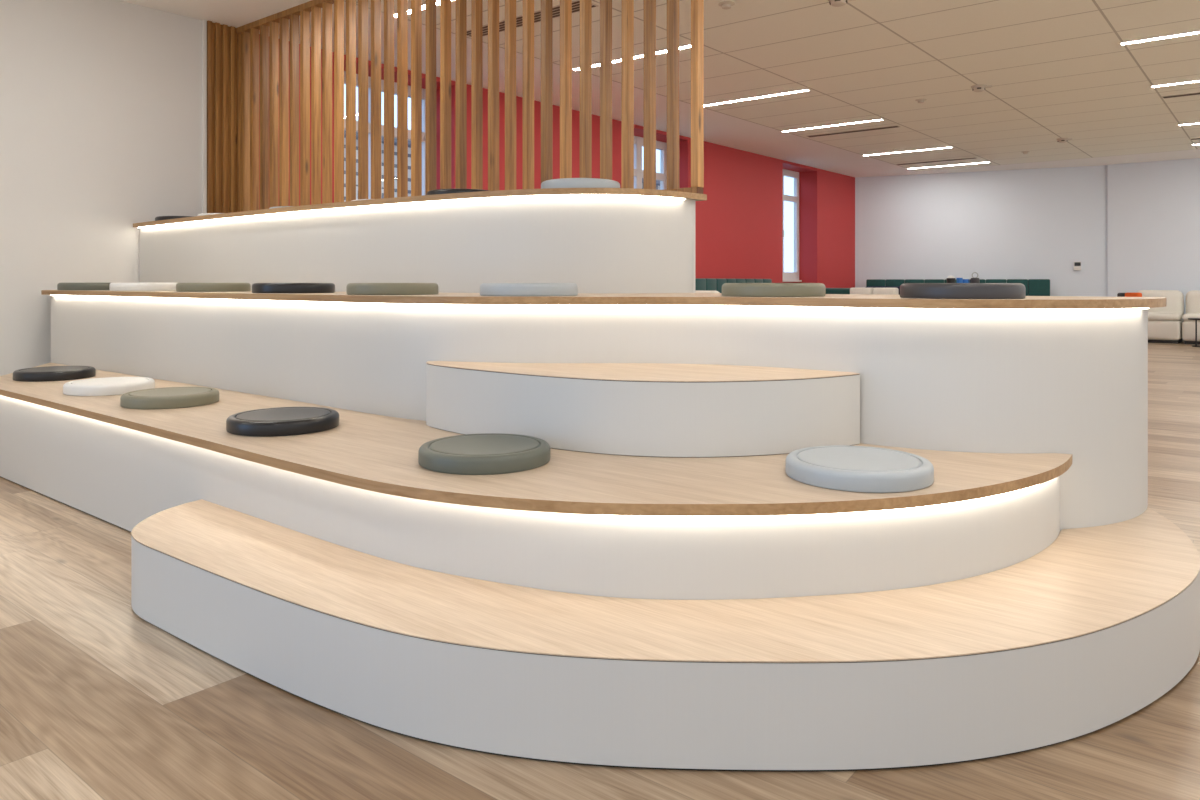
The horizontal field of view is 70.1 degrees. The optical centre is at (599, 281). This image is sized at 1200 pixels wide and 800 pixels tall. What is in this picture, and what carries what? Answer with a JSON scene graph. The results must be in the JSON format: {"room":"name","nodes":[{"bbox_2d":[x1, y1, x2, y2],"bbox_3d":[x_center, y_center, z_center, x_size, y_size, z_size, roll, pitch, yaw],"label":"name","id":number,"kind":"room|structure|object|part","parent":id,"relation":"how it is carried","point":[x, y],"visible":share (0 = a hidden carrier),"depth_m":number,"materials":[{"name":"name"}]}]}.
{"room":"office lounge","nodes":[
{"label":"office lounge","id":0,"kind":"room"},
{"bbox_2d":[0,0,854,375],"bbox_3d":[-1.185,-0.530,9.296,0.420,2.990,18.980,0,0,39],"label":"wall","id":1,"kind":"structure","parent":0,"point":[101,100],"depth_m":6.20,"materials":[{"name":"white paint"}]},
{"bbox_2d":[202,20,206,212],"bbox_3d":[-3.062,-0.530,6.618,0.022,2.990,0.025,0,0,39],"label":"trim","id":2,"kind":"structure","parent":1,"relation":"attached to","point":[204,22],"depth_m":6.61,"materials":[{"name":"white paint"}]},
{"bbox_2d":[207,21,240,212],"bbox_3d":[-2.955,-1.210,6.742,0.034,1.630,0.292,0,0,39],"label":"wall panel","id":3,"kind":"object","parent":1,"relation":"attached to","point":[223,43],"visible":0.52,"depth_m":6.73,"materials":[{"name":"brown wood"}]},
{"bbox_2d":[344,71,425,198],"bbox_3d":[-2.177,-0.993,8.297,0.120,1.975,1.380,0,0,39],"label":"window","id":4,"kind":"structure","parent":1,"relation":"in","point":[369,78],"depth_m":8.35,"materials":[{"name":"paint"}]},
{"bbox_2d":[634,136,666,189],"bbox_3d":[0.529,-0.993,11.652,0.120,1.975,1.360,0,0,39],"label":"window","id":5,"kind":"structure","parent":1,"relation":"in","point":[638,141],"depth_m":11.68,"materials":[{"name":"paint"}]},
{"bbox_2d":[783,169,801,281],"bbox_3d":[3.173,-0.993,14.928,0.120,1.975,1.340,0,0,39],"label":"window","id":6,"kind":"structure","parent":1,"relation":"in","point":[787,276],"depth_m":15.38,"materials":[{"name":"paint"}]},
{"bbox_3d":[3.200,-0.020,14.906,0.050,0.030,1.338,0,0,39],"label":"sill","id":7,"kind":"part","parent":6,"relation":"part of","materials":[{"name":"paint"}]},
{"bbox_2d":[0,341,1199,799],"bbox_3d":[3.761,1.015,6.731,11.600,0.100,21.200,0,0,39],"label":"floor","id":8,"kind":"structure","parent":0,"point":[99,701],"depth_m":1.81,"materials":[{"name":"laminate"}]},
{"bbox_2d":[133,188,706,292],"bbox_3d":[-1.452,0.270,5.163,4.335,1.390,0.908,0,0,39],"label":"tier","id":9,"kind":"object","parent":8,"relation":"on","point":[598,240],"visible":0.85,"depth_m":4.14,"materials":[{"name":"white laminate"}]},
{"bbox_2d":[155,216,193,220],"bbox_3d":[-3.061,-0.449,6.286,0.376,0.048,0.376,0,0,39],"label":"round cushion","id":10,"kind":"object","parent":9,"relation":"on","point":[158,217],"visible":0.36,"depth_m":6.11,"materials":[{"name":"black fabric"}]},
{"bbox_2d":[197,213,221,215],"bbox_3d":[-2.636,-0.449,6.033,0.376,0.048,0.376,0,0,39],"label":"round cushion","id":11,"kind":"object","parent":9,"relation":"on","point":[201,214],"visible":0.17,"depth_m":5.86,"materials":[{"name":"white fabric"}]},
{"bbox_2d":[426,189,489,194],"bbox_3d":[-0.723,-0.449,4.502,0.376,0.048,0.376,0,0,39],"label":"round cushion","id":12,"kind":"object","parent":9,"relation":"on","point":[437,191],"visible":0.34,"depth_m":4.33,"materials":[{"name":"black fabric"}]},
{"bbox_2d":[236,0,703,210],"bbox_3d":[-1.196,-1.225,5.480,4.325,1.600,0.065,0,0,39],"label":"slatted screen","id":13,"kind":"object","parent":9,"relation":"on","point":[274,29],"visible":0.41,"depth_m":5.35,"materials":[{"name":"brown wood"}]},
{"bbox_3d":[-1.196,-2.002,5.480,4.325,0.045,0.065,0,0,39],"label":"rail","id":14,"kind":"part","parent":13,"relation":"part of","materials":[{"name":"brown wood"}]},
{"bbox_3d":[-1.197,-0.441,5.480,4.314,0.032,0.057,0,0,39],"label":"rail","id":15,"kind":"part","parent":13,"relation":"part of","materials":[{"name":"brown wood"}]},
{"bbox_3d":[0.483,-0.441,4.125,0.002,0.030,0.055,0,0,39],"label":"rail","id":16,"kind":"part","parent":13,"relation":"part of","materials":[{"name":"brown wood"}]},
{"bbox_2d":[541,178,619,188],"bbox_3d":[-0.092,-0.449,4.058,0.376,0.048,0.376,0,0,39],"label":"round cushion","id":17,"kind":"object","parent":9,"relation":"on","point":[563,182],"visible":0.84,"depth_m":3.89,"materials":[{"name":"white fabric"}]},
{"bbox_3d":[-1.214,0.284,5.491,4.295,1.362,0.018,0,0,39],"label":"panel","id":18,"kind":"part","parent":9,"relation":"part of","materials":[{"name":"white laminate"}]},
{"bbox_2d":[0,363,1071,599],"bbox_3d":[-1.385,0.740,3.447,5.724,0.450,1.313,0,0,31],"label":"tier","id":19,"kind":"object","parent":8,"relation":"on","point":[584,523],"visible":0.68,"depth_m":2.23,"materials":[{"name":"white paint"}]},
{"bbox_2d":[13,366,95,381],"bbox_3d":[-2.932,0.491,4.600,0.376,0.048,0.376,0,0,39],"label":"round cushion","id":20,"kind":"object","parent":19,"relation":"on","point":[50,373],"visible":1,"depth_m":4.48,"materials":[{"name":"black fabric"}]},
{"bbox_3d":[-2.932,0.470,4.600,0.314,0.006,0.314,0,0,39],"label":"panel","id":21,"kind":"part","parent":20,"relation":"part of","materials":[{"name":"black fabric"}]},
{"bbox_2d":[63,377,154,395],"bbox_3d":[-2.315,0.491,4.040,0.376,0.048,0.376,0,0,39],"label":"round cushion","id":22,"kind":"object","parent":19,"relation":"on","point":[107,386],"visible":0.94,"depth_m":3.92,"materials":[{"name":"white fabric"}]},
{"bbox_3d":[-2.315,0.470,4.040,0.314,0.006,0.314,0,0,39],"label":"panel","id":23,"kind":"part","parent":22,"relation":"part of","materials":[{"name":"white fabric"}]},
{"bbox_2d":[120,387,218,408],"bbox_3d":[-1.826,0.491,3.640,0.376,0.048,0.376,0,0,39],"label":"round cushion","id":24,"kind":"object","parent":19,"relation":"on","point":[168,397],"visible":1,"depth_m":3.53,"materials":[{"name":"fabric"}]},
{"bbox_3d":[-1.826,0.470,3.640,0.314,0.006,0.314,0,0,39],"label":"panel","id":25,"kind":"part","parent":24,"relation":"part of","materials":[{"name":"green fabric"}]},
{"bbox_2d":[226,407,338,436],"bbox_3d":[-1.120,0.491,3.030,0.376,0.048,0.376,0,0,39],"label":"round cushion","id":26,"kind":"object","parent":19,"relation":"on","point":[278,421],"visible":1,"depth_m":2.92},
{"bbox_3d":[-1.120,0.470,3.030,0.314,0.006,0.314,0,0,39],"label":"panel","id":27,"kind":"part","parent":26,"relation":"part of","materials":[{"name":"black fabric"}]},
{"bbox_2d":[418,433,549,474],"bbox_3d":[-0.332,0.491,2.465,0.376,0.048,0.376,0,0,39],"label":"round cushion","id":28,"kind":"object","parent":19,"relation":"on","point":[483,453],"visible":1,"depth_m":2.36,"materials":[{"name":"fabric"}]},
{"bbox_3d":[-0.332,0.470,2.465,0.314,0.006,0.314,0,0,39],"label":"panel","id":29,"kind":"part","parent":28,"relation":"part of","materials":[{"name":"fabric"}]},
{"bbox_2d":[426,361,859,456],"bbox_3d":[0.084,0.403,2.793,1.492,0.225,0.537,0,0,7],"label":"step block","id":30,"kind":"object","parent":19,"relation":"on","point":[627,409],"visible":0.88,"depth_m":2.60,"materials":[{"name":"white paint"}]},
{"bbox_2d":[786,445,933,492],"bbox_3d":[0.685,0.491,2.270,0.376,0.048,0.376,0,0,39],"label":"round cushion","id":31,"kind":"object","parent":19,"relation":"on","point":[865,469],"visible":1,"depth_m":2.16,"materials":[{"name":"white fabric"}]},
{"bbox_3d":[0.685,0.470,2.270,0.314,0.006,0.314,0,0,39],"label":"panel","id":32,"kind":"part","parent":31,"relation":"part of","materials":[{"name":"white fabric"}]},
{"bbox_2d":[41,290,1165,530],"bbox_3d":[-0.942,0.508,4.286,6.220,0.913,1.512,0,0,39],"label":"tier","id":33,"kind":"object","parent":8,"relation":"on","point":[1029,374],"visible":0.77,"depth_m":2.99,"materials":[{"name":"white paint"}]},
{"bbox_2d":[57,283,109,289],"bbox_3d":[-3.256,0.028,5.480,0.376,0.048,0.376,0,0,39],"label":"round cushion","id":34,"kind":"object","parent":33,"relation":"on","point":[60,286],"visible":0.77,"depth_m":5.31,"materials":[{"name":"green fabric"}]},
{"bbox_2d":[109,283,176,290],"bbox_3d":[-2.767,0.028,5.200,0.376,0.048,0.376,0,0,39],"label":"round cushion","id":35,"kind":"object","parent":33,"relation":"on","point":[113,286],"visible":0.92,"depth_m":5.04,"materials":[{"name":"white fabric"}]},
{"bbox_2d":[176,283,250,291],"bbox_3d":[-2.131,0.028,4.720,0.376,0.048,0.376,0,0,39],"label":"round cushion","id":36,"kind":"object","parent":33,"relation":"on","point":[180,287],"visible":1,"depth_m":4.56,"materials":[{"name":"fabric"}]},
{"bbox_2d":[252,283,334,292],"bbox_3d":[-1.467,0.028,4.100,0.376,0.048,0.376,0,0,39],"label":"round cushion","id":37,"kind":"object","parent":33,"relation":"on","point":[256,287],"visible":0.95,"depth_m":3.94,"materials":[{"name":"black fabric"}]},
{"bbox_2d":[346,283,437,294],"bbox_3d":[-0.872,0.028,3.600,0.376,0.048,0.376,0,0,39],"label":"round cushion","id":38,"kind":"object","parent":33,"relation":"on","point":[351,288],"visible":0.99,"depth_m":3.44,"materials":[{"name":"fabric"}]},
{"bbox_2d":[480,283,577,295],"bbox_3d":[-0.274,0.028,3.300,0.376,0.048,0.376,0,0,39],"label":"round cushion","id":39,"kind":"object","parent":33,"relation":"on","point":[486,289],"visible":0.99,"depth_m":3.14,"materials":[{"name":"white fabric"}]},
{"bbox_2d":[722,283,825,296],"bbox_3d":[0.639,0.028,3.160,0.376,0.048,0.376,0,0,39],"label":"round cushion","id":40,"kind":"object","parent":33,"relation":"on","point":[728,289],"visible":1,"depth_m":3.00,"materials":[{"name":"fabric"}]},
{"bbox_2d":[900,283,1025,298],"bbox_3d":[1.174,0.028,2.780,0.376,0.048,0.376,0,0,39],"label":"round cushion","id":41,"kind":"object","parent":33,"relation":"on","point":[907,290],"visible":0.99,"depth_m":2.62,"materials":[{"name":"black fabric"}]},
{"bbox_2d":[131,499,1199,770],"bbox_3d":[0.247,0.855,2.327,3.331,0.220,1.303,0,0,-2],"label":"step","id":42,"kind":"structure","parent":8,"relation":"on","point":[1069,640],"depth_m":1.82,"materials":[{"name":"white paint"}]},
{"bbox_2d":[695,290,719,292],"bbox_3d":[1.157,0.527,9.247,0.600,0.875,0.680,0,0,39],"label":"armchair","id":43,"kind":"object","parent":8,"relation":"on","point":[696,291],"visible":0.04,"depth_m":8.88,"materials":[{"name":"beige fabric"}]},
{"bbox_2d":[695,278,771,292],"bbox_3d":[1.800,0.458,12.136,0.620,1.015,3.350,0,0,39],"label":"banquette","id":44,"kind":"object","parent":8,"relation":"on","point":[701,284],"visible":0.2,"depth_m":12.24,"materials":[{"name":"green fabric"}]},
{"bbox_2d":[826,288,849,293],"bbox_3d":[3.783,0.527,13.063,0.620,0.875,0.680,0,0,39],"label":"armchair","id":45,"kind":"object","parent":8,"relation":"on","point":[828,290],"visible":0.02,"depth_m":12.81,"materials":[{"name":"green fabric"}]},
{"bbox_2d":[850,288,898,294],"bbox_3d":[4.056,0.522,12.363,0.660,0.885,0.680,0,0,39],"label":"armchair","id":46,"kind":"object","parent":8,"relation":"on","point":[882,291],"visible":0.17,"depth_m":12.06,"materials":[{"name":"beige fabric"}]},
{"bbox_2d":[850,288,872,293],"bbox_3d":[3.769,0.312,12.274,0.326,0.465,0.180,0,0,39],"label":"cushion","id":47,"kind":"object","parent":46,"relation":"on","point":[852,290],"depth_m":12.19,"materials":[{"name":"beige fabric"}]},
{"bbox_2d":[873,288,898,294],"bbox_3d":[4.029,0.312,12.064,0.326,0.465,0.180,0,0,39],"label":"cushion","id":48,"kind":"object","parent":46,"relation":"on","point":[882,291],"depth_m":11.98,"materials":[{"name":"beige fabric"}]},
{"bbox_2d":[865,286,899,294],"bbox_3d":[4.864,0.517,14.163,0.750,0.895,0.680,0,0,39],"label":"table","id":49,"kind":"object","parent":8,"relation":"on","point":[898,287],"visible":0.04,"depth_m":13.93,"materials":[{"name":"black metal"}]},
{"bbox_2d":[866,279,1049,295],"bbox_3d":[6.402,0.458,15.458,3.100,1.015,0.620,0,0,24],"label":"banquette","id":50,"kind":"object","parent":8,"relation":"on","point":[1034,287],"visible":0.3,"depth_m":15.28,"materials":[{"name":"green fabric"}]},
{"bbox_2d":[1117,292,1141,296],"bbox_3d":[7.997,0.562,13.005,0.400,0.805,0.390,0,0,-14],"label":"lounge seat","id":51,"kind":"object","parent":8,"relation":"on","point":[1128,294],"visible":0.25,"depth_m":12.96,"materials":[{"name":"orange fabric"}]},
{"bbox_2d":[1117,293,1124,296],"bbox_3d":[8.034,0.365,13.144,0.100,0.400,0.138,0,0,-14],"label":"cushion","id":52,"kind":"object","parent":51,"relation":"on","point":[1119,294],"depth_m":13.11,"materials":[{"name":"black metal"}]},
{"bbox_3d":[8.081,0.362,12.954,0.100,0.405,0.250,0,0,-14],"label":"backrest","id":53,"kind":"part","parent":51,"relation":"part of","materials":[{"name":"orange fabric"}]},
{"bbox_2d":[1137,290,1183,343],"bbox_3d":[9.000,0.550,13.805,0.670,0.830,0.770,0,0,39],"label":"module","id":54,"kind":"object","parent":8,"relation":"on","point":[1164,323],"visible":0.56,"depth_m":13.53,"materials":[{"name":"beige fabric"}]},
{"bbox_3d":[9.166,0.370,14.011,0.662,0.470,0.240,0,0,39],"label":"backrest","id":55,"kind":"part","parent":54,"relation":"part of","materials":[{"name":"beige fabric"}]},
{"bbox_2d":[1148,312,1182,320],"bbox_3d":[8.937,0.552,13.727,0.660,0.115,0.570,0,0,39],"label":"seat cushion","id":56,"kind":"object","parent":54,"relation":"on","point":[1152,316],"depth_m":13.46,"materials":[{"name":"beige fabric"}]},
{"bbox_2d":[1182,290,1199,344],"bbox_3d":[9.537,0.550,13.372,0.670,0.830,0.770,0,0,39],"label":"module","id":57,"kind":"object","parent":8,"relation":"on","point":[1192,297],"visible":0.89,"depth_m":13.27,"materials":[{"name":"beige fabric"}]},
{"bbox_2d":[1182,313,1199,320],"bbox_3d":[9.474,0.552,13.294,0.660,0.115,0.570,0,0,39],"label":"seat cushion","id":58,"kind":"object","parent":57,"relation":"on","point":[1185,317],"depth_m":13.23,"materials":[{"name":"beige fabric"}]},
{"bbox_3d":[9.703,0.370,13.578,0.662,0.470,0.240,0,0,39],"label":"backrest","id":59,"kind":"part","parent":57,"relation":"part of","materials":[{"name":"beige fabric"}]},
{"bbox_2d":[1188,318,1199,346],"bbox_3d":[9.002,0.754,12.717,0.430,0.422,0.430,0,0,39],"label":"side table","id":60,"kind":"object","parent":8,"relation":"on","point":[1195,319],"visible":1,"depth_m":12.85,"materials":[{"name":"black metal"}]},
{"bbox_3d":[8.969,0.765,12.863,0.020,0.400,0.020,0,0,39],"label":"leg","id":61,"kind":"part","parent":60,"relation":"part of","materials":[{"name":"black metal"}]},
{"bbox_3d":[5.631,0.515,13.300,0.900,0.900,0.600,0,0,39],"label":"table","id":62,"kind":"object","parent":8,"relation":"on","visible":0},
{"bbox_2d":[946,276,955,282],"bbox_3d":[5.460,-0.018,13.300,0.132,0.166,0.132,0,0,39],"label":"pot","id":63,"kind":"object","parent":62,"relation":"on","point":[950,279],"visible":0.82,"depth_m":13.25,"materials":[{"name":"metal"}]},
{"bbox_2d":[956,278,962,282],"bbox_3d":[5.592,0.000,13.300,0.092,0.130,0.092,0,0,39],"label":"cup","id":64,"kind":"object","parent":62,"relation":"on","point":[959,280],"visible":0.69,"depth_m":13.27,"materials":[{"name":"ceramic"}]},
{"bbox_2d":[962,279,969,282],"bbox_3d":[5.715,0.010,13.350,0.090,0.110,0.100,0,0,39],"label":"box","id":65,"kind":"object","parent":62,"relation":"on","point":[964,280],"visible":0.56,"depth_m":13.31,"materials":[{"name":"plastic"}]},
{"bbox_2d":[970,272,979,282],"bbox_3d":[5.833,-0.045,13.300,0.130,0.220,0.130,0,0,39],"label":"glass jar","id":66,"kind":"object","parent":62,"relation":"on","point":[974,279],"visible":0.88,"depth_m":13.27,"materials":[{"name":"glass"}]},
{"bbox_2d":[120,0,1199,176],"bbox_3d":[3.761,-2.100,6.731,11.600,0.150,21.200,0,0,39],"label":"ceiling","id":67,"kind":"structure","parent":0,"point":[1054,69],"depth_m":8.38,"materials":[{"name":"tile"}]},
{"bbox_2d":[394,0,452,17],"bbox_3d":[-1.036,-2.019,6.066,1.370,0.011,0.072,0,0,39],"label":"recessed light","id":68,"kind":"object","parent":67,"relation":"in","point":[437,1],"visible":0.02,"depth_m":6.27,"materials":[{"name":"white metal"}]},
{"bbox_2d":[483,24,487,35],"bbox_3d":[-0.914,-2.021,6.851,0.244,0.008,0.208,0,0,39],"label":"ceiling vent","id":69,"kind":"object","parent":67,"relation":"in","point":[485,27],"depth_m":6.86,"materials":[{"name":"beige plastic"}]},
{"bbox_2d":[499,20,504,31],"bbox_3d":[-0.774,-2.021,6.738,0.238,0.008,0.204,0,0,39],"label":"ceiling vent","id":70,"kind":"object","parent":67,"relation":"in","point":[501,23],"depth_m":6.72,"materials":[{"name":"beige plastic"}]},
{"bbox_2d":[516,15,522,27],"bbox_3d":[-0.626,-2.021,6.621,0.250,0.008,0.206,0,0,39],"label":"ceiling vent","id":71,"kind":"object","parent":67,"relation":"in","point":[519,19],"depth_m":6.62,"materials":[{"name":"beige plastic"}]},
{"bbox_2d":[534,10,540,22],"bbox_3d":[-0.476,-2.021,6.499,0.237,0.008,0.208,0,0,39],"label":"ceiling vent","id":72,"kind":"object","parent":67,"relation":"in","point":[537,14],"depth_m":6.50,"materials":[{"name":"beige plastic"}]},
{"bbox_2d":[553,5,559,17],"bbox_3d":[-0.326,-2.021,6.377,0.224,0.008,0.207,0,0,39],"label":"ceiling vent","id":73,"kind":"object","parent":67,"relation":"in","point":[556,11],"depth_m":6.38,"materials":[{"name":"beige plastic"}]},
{"bbox_2d":[572,0,579,12],"bbox_3d":[-0.179,-2.021,6.260,0.217,0.008,0.203,0,0,39],"label":"ceiling vent","id":74,"kind":"object","parent":67,"relation":"in","point":[575,4],"depth_m":6.26,"materials":[{"name":"beige plastic"}]},
{"bbox_2d":[612,58,620,62],"bbox_3d":[0.155,-2.019,7.780,0.143,0.011,0.095,0,0,39],"label":"recessed light","id":75,"kind":"object","parent":67,"relation":"in","point":[615,60],"depth_m":7.78,"materials":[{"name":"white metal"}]},
{"bbox_2d":[634,54,642,58],"bbox_3d":[0.338,-2.019,7.630,0.136,0.011,0.093,0,0,39],"label":"recessed light","id":76,"kind":"object","parent":67,"relation":"in","point":[641,55],"depth_m":7.64,"materials":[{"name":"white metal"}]},
{"bbox_2d":[656,49,666,53],"bbox_3d":[0.537,-2.019,7.470,0.142,0.011,0.097,0,0,39],"label":"recessed light","id":77,"kind":"object","parent":67,"relation":"in","point":[663,50],"depth_m":7.47,"materials":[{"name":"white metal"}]},
{"bbox_2d":[679,44,690,49],"bbox_3d":[0.722,-2.019,7.320,0.159,0.011,0.094,0,0,39],"label":"recessed light","id":78,"kind":"object","parent":67,"relation":"in","point":[687,45],"depth_m":7.32,"materials":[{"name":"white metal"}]},
{"bbox_2d":[718,1,734,9],"bbox_3d":[0.921,-2.007,6.221,0.120,0.036,0.120,0,0,39],"label":"sprinkler","id":79,"kind":"object","parent":67,"relation":"attached to","point":[726,5],"visible":1,"depth_m":6.20,"materials":[{"name":"beige plastic"}]},
{"bbox_2d":[704,89,809,106],"bbox_3d":[1.658,-2.019,9.404,1.370,0.011,0.072,0,0,39],"label":"recessed light","id":80,"kind":"object","parent":67,"relation":"in","point":[801,90],"visible":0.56,"depth_m":9.33,"materials":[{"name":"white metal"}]},
{"bbox_2d":[781,118,883,131],"bbox_3d":[2.977,-2.019,11.039,1.370,0.011,0.072,0,0,39],"label":"recessed light","id":81,"kind":"object","parent":67,"relation":"in","point":[881,118],"visible":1,"depth_m":11.00,"materials":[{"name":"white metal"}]},
{"bbox_2d":[828,0,846,6],"bbox_3d":[1.717,-1.996,6.080,0.188,0.058,0.170,0,0,39],"label":"smoke detector","id":82,"kind":"object","parent":67,"relation":"attached to","point":[836,3],"visible":1,"depth_m":6.06,"materials":[{"name":"beige plastic"}]},
{"bbox_2d":[807,125,899,136],"bbox_3d":[3.383,-2.021,11.494,1.270,0.008,0.110,0,0,39],"label":"ceiling vent","id":83,"kind":"object","parent":67,"relation":"in","point":[896,125],"visible":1,"depth_m":11.46,"materials":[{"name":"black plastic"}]},
{"bbox_2d":[863,146,952,155],"bbox_3d":[4.735,-2.019,13.218,1.370,0.011,0.072,0,0,39],"label":"recessed light","id":84,"kind":"object","parent":67,"relation":"in","point":[950,146],"visible":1,"depth_m":13.19,"materials":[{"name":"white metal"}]},
{"bbox_2d":[915,99,926,102],"bbox_3d":[3.565,-2.007,9.498,0.120,0.036,0.120,0,0,39],"label":"sprinkler","id":85,"kind":"object","parent":67,"relation":"attached to","point":[918,100],"visible":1,"depth_m":9.47,"materials":[{"name":"beige metal"}]},
{"bbox_2d":[896,157,975,164],"bbox_3d":[5.623,-2.021,14.326,1.300,0.008,0.110,0,0,39],"label":"ceiling vent","id":86,"kind":"object","parent":67,"relation":"in","point":[972,157],"visible":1,"depth_m":14.31,"materials":[{"name":"black metal"}]},
{"bbox_2d":[907,161,989,168],"bbox_3d":[6.022,-2.019,14.813,1.370,0.011,0.072,0,0,39],"label":"recessed light","id":87,"kind":"object","parent":67,"relation":"in","point":[988,161],"visible":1,"depth_m":14.78,"materials":[{"name":"white plastic"}]},
{"bbox_2d":[971,84,991,91],"bbox_3d":[3.934,-1.996,8.827,0.188,0.058,0.170,0,0,39],"label":"smoke detector","id":88,"kind":"object","parent":67,"relation":"attached to","point":[980,87],"visible":1,"depth_m":8.79,"materials":[{"name":"beige plastic"}]},
{"bbox_2d":[1056,138,1071,142],"bbox_3d":[6.553,-1.996,12.072,0.188,0.058,0.170,0,0,39],"label":"smoke detector","id":89,"kind":"object","parent":67,"relation":"attached to","point":[1060,140],"visible":1,"depth_m":12.04,"materials":[{"name":"beige plastic"}]},
{"bbox_2d":[1120,30,1199,44],"bbox_3d":[4.950,-2.019,6.812,1.390,0.011,0.072,0,0,39],"label":"recessed light","id":90,"kind":"object","parent":67,"relation":"in","point":[1197,31],"visible":1,"depth_m":7.05,"materials":[{"name":"white plastic"}]},
{"bbox_2d":[1150,79,1199,87],"bbox_3d":[6.231,-2.019,8.399,1.390,0.011,0.072,0,0,39],"label":"recessed light","id":91,"kind":"object","parent":67,"relation":"in","point":[1191,81],"visible":1,"depth_m":8.68,"materials":[{"name":"white plastic"}]},
{"bbox_2d":[1151,81,1199,86],"bbox_3d":[6.231,-2.014,8.399,1.370,0.001,0.054,0,0,39],"label":"diffuser","id":92,"kind":"object","parent":91,"relation":"attached to","point":[1183,82],"depth_m":8.70,"materials":[{"name":"white plastic"}]},
{"bbox_2d":[1162,92,1199,97],"bbox_3d":[6.689,-2.021,8.943,1.360,0.008,0.110,0,0,39],"label":"ceiling vent","id":93,"kind":"object","parent":67,"relation":"in","point":[1196,93],"visible":1,"depth_m":9.25,"materials":[{"name":"brown metal"}]},
{"bbox_2d":[1178,122,1199,125],"bbox_3d":[7.977,-2.019,10.563,1.390,0.011,0.072,0,0,39],"label":"recessed light","id":94,"kind":"object","parent":67,"relation":"in","point":[1196,122],"visible":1,"depth_m":10.91,"materials":[{"name":"white plastic"}]},
{"bbox_2d":[855,165,1107,296],"bbox_3d":[6.926,-0.530,15.807,4.244,2.990,0.250,0,0,24],"label":"wall","id":95,"kind":"structure","parent":0,"point":[1021,223],"depth_m":15.59,"materials":[{"name":"white paint"}]},
{"bbox_2d":[1074,262,1080,269],"bbox_3d":[8.364,-0.280,14.978,0.110,0.150,0.059,0,0,24],"label":"thermostat","id":96,"kind":"object","parent":95,"relation":"attached to","point":[1077,265],"visible":1,"depth_m":14.95,"materials":[{"name":"white plastic"}]},
{"bbox_2d":[1108,158,1199,340],"bbox_3d":[11.567,-0.530,12.704,6.950,2.990,0.250,0,0,38],"label":"wall","id":97,"kind":"structure","parent":0,"point":[1154,206],"depth_m":14.34,"materials":[{"name":"white paint"}]},
{"label":"outside","id":98,"kind":"structure","parent":0,"visible":0},
{"bbox_3d":[-1.881,5.015,16.937,9.800,0.100,36.000,0,0,39],"label":"ground","id":99,"kind":"structure","parent":98,"visible":0},
{"bbox_2d":[344,130,659,201],"bbox_3d":[-8.507,0.665,19.714,4.600,8.600,30.600,0,0,39],"label":"neighbouring building","id":100,"kind":"structure","parent":99,"relation":"on","point":[395,139],"depth_m":20.61,"materials":[{"name":"stone"}]}
]}

